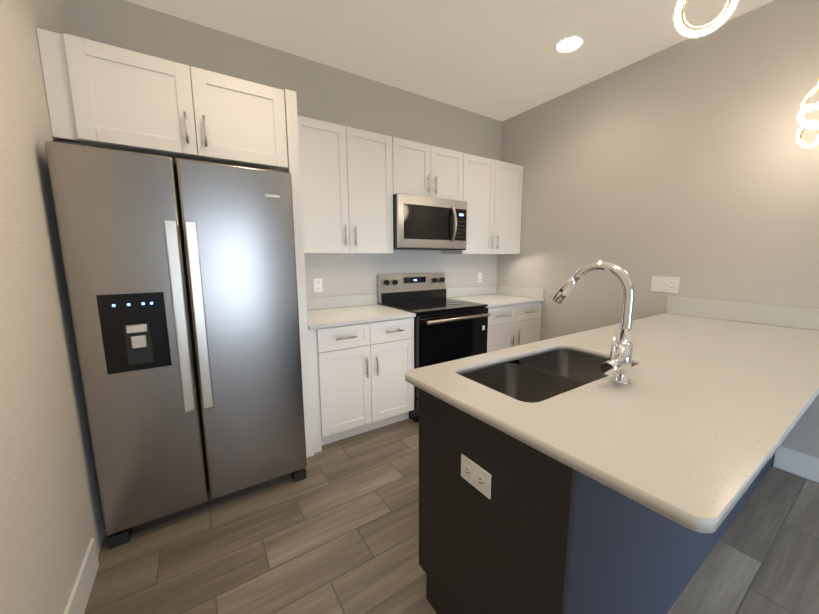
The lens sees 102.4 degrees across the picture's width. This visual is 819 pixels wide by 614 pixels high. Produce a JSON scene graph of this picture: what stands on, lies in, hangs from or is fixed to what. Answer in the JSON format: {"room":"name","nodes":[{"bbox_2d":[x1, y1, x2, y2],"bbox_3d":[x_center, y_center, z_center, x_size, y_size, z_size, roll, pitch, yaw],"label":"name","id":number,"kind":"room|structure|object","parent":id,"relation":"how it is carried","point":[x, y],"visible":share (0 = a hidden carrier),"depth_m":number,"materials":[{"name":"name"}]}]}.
{"room":"kitchen","nodes":[
{"label":"kitchen","id":0,"kind":"room"},
{"bbox_2d":[0,0,105,613],"bbox_3d":[-0.258,0.001,-0.593,0.120,2.850,6.200,-6,10,-33],"label":"wall","id":1,"kind":"structure","parent":0,"point":[51,520],"depth_m":1.14,"materials":[{"name":"paint"}]},
{"bbox_2d":[63,537,98,613],"bbox_3d":[0.054,1.391,-0.739,0.014,0.140,5.260,-6,10,-33],"label":"baseboard","id":2,"kind":"structure","parent":1,"relation":"attached to","point":[77,602],"depth_m":1.29,"materials":[{"name":"white paint"}]},
{"bbox_2d":[65,0,501,297],"bbox_3d":[-0.458,-0.533,3.006,3.749,2.850,0.120,-6,10,-33],"label":"wall","id":3,"kind":"structure","parent":0,"point":[326,93],"depth_m":2.73,"materials":[{"name":"paint"}]},
{"bbox_2d":[314,278,322,292],"bbox_3d":[-0.770,-0.182,2.775,0.072,0.116,0.008,-6,10,-33],"label":"electrical outlet","id":4,"kind":"object","parent":3,"relation":"attached to","point":[317,285],"visible":1,"depth_m":2.77,"materials":[{"name":"white plastic"}]},
{"bbox_2d":[297,115,393,253],"bbox_3d":[-0.561,-0.891,2.595,0.832,0.924,0.359,-6,10,-33],"label":"upper cabinet","id":5,"kind":"object","parent":3,"relation":"attached to","point":[346,175],"visible":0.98,"depth_m":2.48,"materials":[{"name":"white wood"}]},
{"bbox_2d":[392,137,463,200],"bbox_3d":[0.107,-1.195,2.990,0.761,0.444,0.359,-6,10,-33],"label":"upper cabinet","id":6,"kind":"object","parent":3,"relation":"attached to","point":[422,169],"visible":0.75,"depth_m":2.85,"materials":[{"name":"white wood"}]},
{"bbox_2d":[393,193,466,250],"bbox_3d":[0.135,-0.748,3.017,0.756,0.444,0.452,-6,10,-33],"label":"microwave","id":7,"kind":"object","parent":6,"relation":"attached to","point":[422,223],"visible":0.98,"depth_m":2.85,"materials":[{"name":"silver metal"}]},
{"bbox_2d":[477,273,481,282],"bbox_3d":[0.810,-0.337,3.789,0.072,0.116,0.008,-6,10,-33],"label":"electrical outlet","id":8,"kind":"object","parent":3,"relation":"attached to","point":[479,277],"visible":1,"depth_m":3.79,"materials":[{"name":"white plastic"}]},
{"bbox_2d":[441,153,523,253],"bbox_3d":[0.784,-1.024,3.459,0.849,0.924,0.359,-6,10,-33],"label":"upper cabinet","id":9,"kind":"object","parent":3,"relation":"attached to","point":[492,192],"visible":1,"depth_m":3.33,"materials":[{"name":"white wood"}]},
{"bbox_2d":[125,0,773,120],"bbox_3d":[1.258,-1.619,0.166,3.749,0.120,6.440,-6,10,-33],"label":"ceiling","id":10,"kind":"structure","parent":0,"point":[501,60],"depth_m":2.27,"materials":[{"name":"paint"}]},
{"bbox_2d":[555,35,583,52],"bbox_3d":[1.143,-1.878,2.352,0.182,0.012,0.182,-6,10,-33],"label":"recessed light","id":11,"kind":"object","parent":10,"relation":"in","point":[569,43],"visible":1,"depth_m":2.34,"materials":[{"name":"white plastic"}]},
{"bbox_2d":[674,0,737,36],"bbox_3d":[0.754,-1.172,0.780,0.111,0.938,0.111,-6,10,-33],"label":"pendant light","id":12,"kind":"object","parent":10,"relation":"hanging from","point":[684,27],"visible":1,"depth_m":0.85,"materials":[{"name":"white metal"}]},
{"bbox_2d":[797,78,818,147],"bbox_3d":[2.030,-1.290,1.608,0.110,0.959,0.110,-6,10,-33],"label":"pendant light","id":13,"kind":"object","parent":10,"relation":"hanging from","point":[803,122],"visible":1,"depth_m":1.66,"materials":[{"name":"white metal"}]},
{"bbox_2d":[84,418,818,613],"bbox_3d":[1.269,1.319,0.602,3.749,0.120,6.440,-6,10,-33],"label":"floor","id":14,"kind":"structure","parent":0,"point":[336,531],"depth_m":1.52,"materials":[{"name":"brown wood"}]},
{"bbox_2d":[36,28,313,457],"bbox_3d":[-1.270,-0.113,2.063,1.058,2.302,0.659,-6,10,-33],"label":"tall cabinet","id":15,"kind":"object","parent":14,"relation":"on","point":[102,95],"visible":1,"depth_m":1.65,"materials":[{"name":"white wood"}]},
{"bbox_2d":[45,140,306,548],"bbox_3d":[-1.222,0.156,1.958,0.920,1.800,0.892,-6,10,-33],"label":"refrigerator","id":16,"kind":"object","parent":14,"relation":"on","point":[181,277],"visible":1,"depth_m":1.56,"materials":[{"name":"silver metal"}]},
{"bbox_2d":[308,317,413,452],"bbox_3d":[-0.471,0.512,2.670,0.829,0.882,0.672,-6,10,-33],"label":"base cabinet","id":17,"kind":"object","parent":14,"relation":"on","point":[359,384],"visible":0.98,"depth_m":2.39,"materials":[{"name":"white wood"}]},
{"bbox_2d":[306,293,415,329],"bbox_3d":[-0.477,0.010,2.602,0.829,0.128,0.658,-6,10,-33],"label":"countertop","id":18,"kind":"structure","parent":17,"relation":"on","point":[331,311],"depth_m":2.66,"materials":[{"name":"white stone"}]},
{"bbox_2d":[377,273,489,422],"bbox_3d":[0.224,0.301,3.039,0.764,1.186,0.741,-6,10,-33],"label":"range","id":19,"kind":"object","parent":14,"relation":"on","point":[446,329],"visible":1,"depth_m":2.84,"materials":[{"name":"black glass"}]},
{"bbox_2d":[487,302,541,352],"bbox_3d":[0.876,0.378,3.536,0.845,0.882,0.672,-6,10,-33],"label":"base cabinet","id":20,"kind":"object","parent":14,"relation":"on","point":[513,326],"visible":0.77,"depth_m":3.24,"materials":[{"name":"white wood"}]},
{"bbox_2d":[446,285,543,307],"bbox_3d":[0.870,-0.124,3.467,0.845,0.128,0.658,-6,10,-33],"label":"countertop","id":21,"kind":"structure","parent":20,"relation":"on","point":[493,296],"depth_m":3.57,"materials":[{"name":"white stone"}]},
{"bbox_2d":[419,360,674,613],"bbox_3d":[0.447,0.725,1.211,0.606,0.882,0.620,-6,10,-33],"label":"base cabinet","id":22,"kind":"object","parent":14,"relation":"on","point":[538,532],"depth_m":0.94,"materials":[{"name":"black wood"}]},
{"bbox_2d":[461,454,491,498],"bbox_3d":[0.198,0.510,0.996,0.008,0.078,0.126,-6,10,-33],"label":"outlet","id":23,"kind":"object","parent":22,"relation":"attached to","point":[476,476],"visible":1,"depth_m":0.99,"materials":[{"name":"white plastic"}]},
{"bbox_2d":[663,522,718,613],"bbox_3d":[0.947,0.676,1.532,0.587,0.882,0.620,-6,10,-33],"label":"base cabinet","id":24,"kind":"object","parent":14,"relation":"on","point":[689,548],"depth_m":1.28,"materials":[{"name":"blue"}]},
{"bbox_2d":[715,479,754,544],"bbox_3d":[1.440,0.627,1.849,0.587,0.882,0.620,-6,10,-33],"label":"base cabinet","id":25,"kind":"object","parent":14,"relation":"on","point":[736,509],"depth_m":1.69,"materials":[{"name":"blue"}]},
{"bbox_2d":[751,454,773,494],"bbox_3d":[1.932,0.578,2.165,0.588,0.882,0.620,-6,10,-33],"label":"base cabinet","id":26,"kind":"object","parent":14,"relation":"on","point":[766,468],"depth_m":1.99,"materials":[{"name":"blue"}]},
{"bbox_2d":[405,297,818,532],"bbox_3d":[1.221,0.150,1.519,2.405,0.156,0.889,-6,10,-33],"label":"countertop","id":27,"kind":"structure","parent":26,"relation":"on","point":[692,425],"depth_m":0.98,"materials":[{"name":"white stone"}]},
{"bbox_2d":[460,350,632,402],"bbox_3d":[0.562,0.372,1.323,0.773,0.218,0.397,-6,10,-33],"label":"sink","id":28,"kind":"object","parent":27,"relation":"in","point":[540,377],"visible":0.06,"depth_m":1.43,"materials":[{"name":"silver metal"}]},
{"bbox_2d":[550,261,634,385],"bbox_3d":[0.627,0.042,1.186,0.137,0.414,0.312,-6,10,-33],"label":"faucet","id":29,"kind":"object","parent":27,"relation":"on","point":[618,366],"visible":1,"depth_m":1.10,"materials":[{"name":"silver metal"}]},
{"bbox_2d":[497,0,818,465],"bbox_3d":[2.785,-0.300,1.361,0.120,2.850,6.200,-6,10,-33],"label":"wall","id":30,"kind":"structure","parent":0,"point":[692,163],"depth_m":2.38,"materials":[{"name":"paint"}]},
{"bbox_2d":[651,276,679,292],"bbox_3d":[1.967,-0.173,2.536,0.008,0.118,0.180,-6,10,-33],"label":"electrical outlet","id":31,"kind":"object","parent":30,"relation":"attached to","point":[666,284],"visible":1,"depth_m":2.53,"materials":[{"name":"white plastic"}]},
{"bbox_2d":[773,446,818,482],"bbox_3d":[3.382,1.185,0.537,0.014,0.150,3.802,-6,10,-33],"label":"baseboard","id":32,"kind":"structure","parent":30,"relation":"attached to","point":[801,464],"depth_m":2.03,"materials":[{"name":"white paint"}]}
]}

